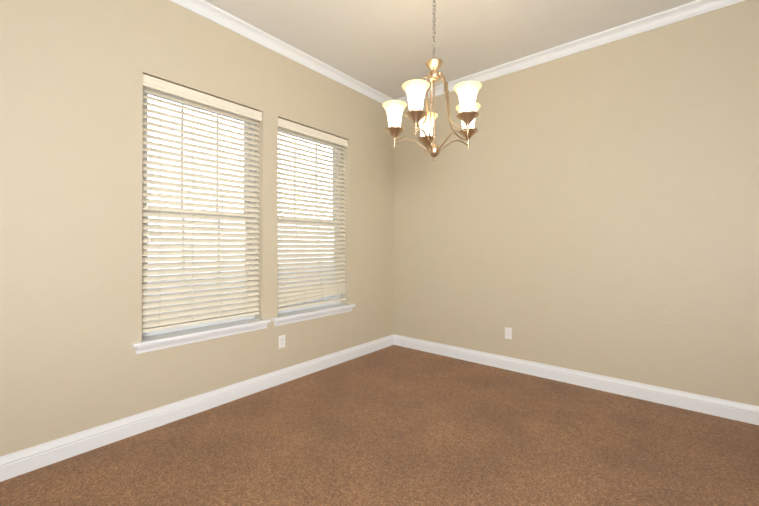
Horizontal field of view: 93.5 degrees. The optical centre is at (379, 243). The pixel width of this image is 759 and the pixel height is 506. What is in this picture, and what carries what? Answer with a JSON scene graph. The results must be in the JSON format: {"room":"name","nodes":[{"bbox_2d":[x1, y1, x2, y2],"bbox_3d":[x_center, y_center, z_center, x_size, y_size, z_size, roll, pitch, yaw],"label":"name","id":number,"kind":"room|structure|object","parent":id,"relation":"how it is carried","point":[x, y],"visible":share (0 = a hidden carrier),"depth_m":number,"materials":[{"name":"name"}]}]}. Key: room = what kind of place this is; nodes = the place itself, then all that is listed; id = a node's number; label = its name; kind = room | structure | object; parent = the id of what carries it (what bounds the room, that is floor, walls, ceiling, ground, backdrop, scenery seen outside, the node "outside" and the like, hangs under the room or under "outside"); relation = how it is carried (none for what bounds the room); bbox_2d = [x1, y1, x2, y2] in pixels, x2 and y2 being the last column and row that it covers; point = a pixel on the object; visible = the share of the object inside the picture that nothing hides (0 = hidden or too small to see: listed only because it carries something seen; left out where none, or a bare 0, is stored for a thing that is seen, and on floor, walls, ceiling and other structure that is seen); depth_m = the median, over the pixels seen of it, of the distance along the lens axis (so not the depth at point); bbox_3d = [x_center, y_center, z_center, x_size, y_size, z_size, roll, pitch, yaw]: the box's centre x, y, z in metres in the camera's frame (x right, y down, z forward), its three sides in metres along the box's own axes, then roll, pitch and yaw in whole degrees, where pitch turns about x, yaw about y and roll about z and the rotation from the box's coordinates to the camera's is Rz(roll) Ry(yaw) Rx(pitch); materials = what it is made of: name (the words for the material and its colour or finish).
{"room":"empty dining room","nodes":[
{"label":"empty dining room","id":0,"kind":"room"},
{"bbox_2d":[0,0,393,456],"bbox_3d":[-1.585,-0.276,2.576,0.190,3.080,5.680,0,-1,40],"label":"wall","id":1,"kind":"structure","parent":0,"point":[72,72],"depth_m":2.29,"materials":[{"name":"paint"}]},
{"bbox_2d":[0,334,395,481],"bbox_3d":[-1.506,1.200,2.498,0.016,0.127,5.300,0,-1,40],"label":"baseboard","id":2,"kind":"structure","parent":1,"relation":"attached to","point":[20,462],"depth_m":2.47,"materials":[{"name":"paint"}]},
{"bbox_2d":[142,86,254,336],"bbox_3d":[-1.431,-0.237,2.863,0.060,1.845,0.915,0,-1,40],"label":"window","id":3,"kind":"structure","parent":1,"relation":"in","point":[195,325],"depth_m":2.86,"materials":[{"name":"plastic"}]},
{"bbox_2d":[142,74,261,332],"bbox_3d":[-1.345,-0.267,2.791,0.076,1.765,0.907,0,-1,40],"label":"window blind","id":4,"kind":"object","parent":3,"relation":"attached to","point":[193,96],"visible":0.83,"depth_m":2.73,"materials":[{"name":"white plastic"}]},
{"bbox_2d":[132,318,270,353],"bbox_3d":[-1.341,0.698,2.781,0.174,0.075,1.025,0,-1,40],"label":"sill","id":5,"kind":"structure","parent":1,"relation":"attached to","point":[165,340],"depth_m":2.68,"materials":[{"name":"paint"}]},
{"bbox_2d":[279,335,284,348],"bbox_3d":[-0.886,0.894,3.254,0.008,0.114,0.070,0,-1,40],"label":"electrical outlet","id":6,"kind":"object","parent":1,"relation":"attached to","point":[281,341],"visible":1,"depth_m":3.25,"materials":[{"name":"plastic"}]},
{"bbox_2d":[170,0,393,103],"bbox_3d":[-1.485,-1.775,2.504,0.070,0.082,5.300,0,-1,40],"label":"crown molding","id":7,"kind":"structure","parent":1,"relation":"attached to","point":[213,13],"depth_m":3.17,"materials":[{"name":"paint"}]},
{"bbox_2d":[278,127,340,313],"bbox_3d":[-0.751,-0.230,3.683,0.060,1.845,0.915,0,-1,40],"label":"window","id":8,"kind":"structure","parent":1,"relation":"in","point":[315,300],"depth_m":3.77,"materials":[{"name":"plastic"}]},
{"bbox_2d":[278,118,347,310],"bbox_3d":[-0.665,-0.261,3.612,0.076,1.765,0.907,0,-1,40],"label":"window blind","id":9,"kind":"object","parent":8,"relation":"attached to","point":[298,293],"visible":0.85,"depth_m":3.58,"materials":[{"name":"white plastic"}]},
{"bbox_2d":[272,303,354,325],"bbox_3d":[-0.661,0.704,3.601,0.174,0.075,1.025,0,-1,40],"label":"sill","id":10,"kind":"structure","parent":1,"relation":"attached to","point":[298,315],"depth_m":3.50,"materials":[{"name":"paint"}]},
{"bbox_2d":[0,345,758,505],"bbox_3d":[0.296,1.282,1.002,5.080,0.060,5.680,0,-1,40],"label":"floor","id":11,"kind":"structure","parent":0,"point":[394,425],"depth_m":2.17,"materials":[{"name":"carpet"}]},
{"bbox_2d":[204,0,695,99],"bbox_3d":[0.296,-1.868,1.027,5.080,0.080,5.680,0,-1,40],"label":"ceiling","id":12,"kind":"structure","parent":0,"point":[385,47],"depth_m":3.01,"materials":[{"name":"paint"}]},
{"bbox_2d":[382,0,481,160],"bbox_3d":[0.343,-1.167,2.237,0.639,1.302,0.634,0,-1,40],"label":"chandelier","id":13,"kind":"object","parent":12,"relation":"hanging from","point":[467,107],"visible":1,"depth_m":2.22,"materials":[{"name":"white glass"}]},
{"bbox_2d":[394,0,758,405],"bbox_3d":[2.122,-0.272,3.066,4.890,3.080,0.190,0,-1,40],"label":"wall","id":14,"kind":"structure","parent":0,"point":[594,210],"depth_m":3.08,"materials":[{"name":"paint"}]},
{"bbox_2d":[505,327,511,339],"bbox_3d":[1.301,0.908,3.610,0.070,0.114,0.008,0,-1,40],"label":"electrical outlet","id":15,"kind":"object","parent":14,"relation":"attached to","point":[508,333],"visible":1,"depth_m":3.60,"materials":[{"name":"plastic"}]},
{"bbox_2d":[395,0,745,104],"bbox_3d":[1.970,-1.771,3.035,4.530,0.082,0.070,0,-1,40],"label":"crown molding","id":16,"kind":"structure","parent":14,"relation":"attached to","point":[698,7],"depth_m":3.10,"materials":[{"name":"paint"}]},
{"bbox_2d":[396,335,758,424],"bbox_3d":[1.987,1.205,3.033,4.650,0.127,0.016,0,-1,40],"label":"baseboard","id":17,"kind":"structure","parent":14,"relation":"attached to","point":[742,412],"depth_m":3.08,"materials":[{"name":"paint"}]},
{"label":"outside","id":18,"kind":"structure","parent":0,"visible":0},
{"bbox_2d":[148,95,333,319],"bbox_3d":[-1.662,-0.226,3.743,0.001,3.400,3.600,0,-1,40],"label":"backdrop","id":19,"kind":"structure","parent":18,"point":[187,123],"depth_m":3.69,"materials":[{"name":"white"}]}
]}

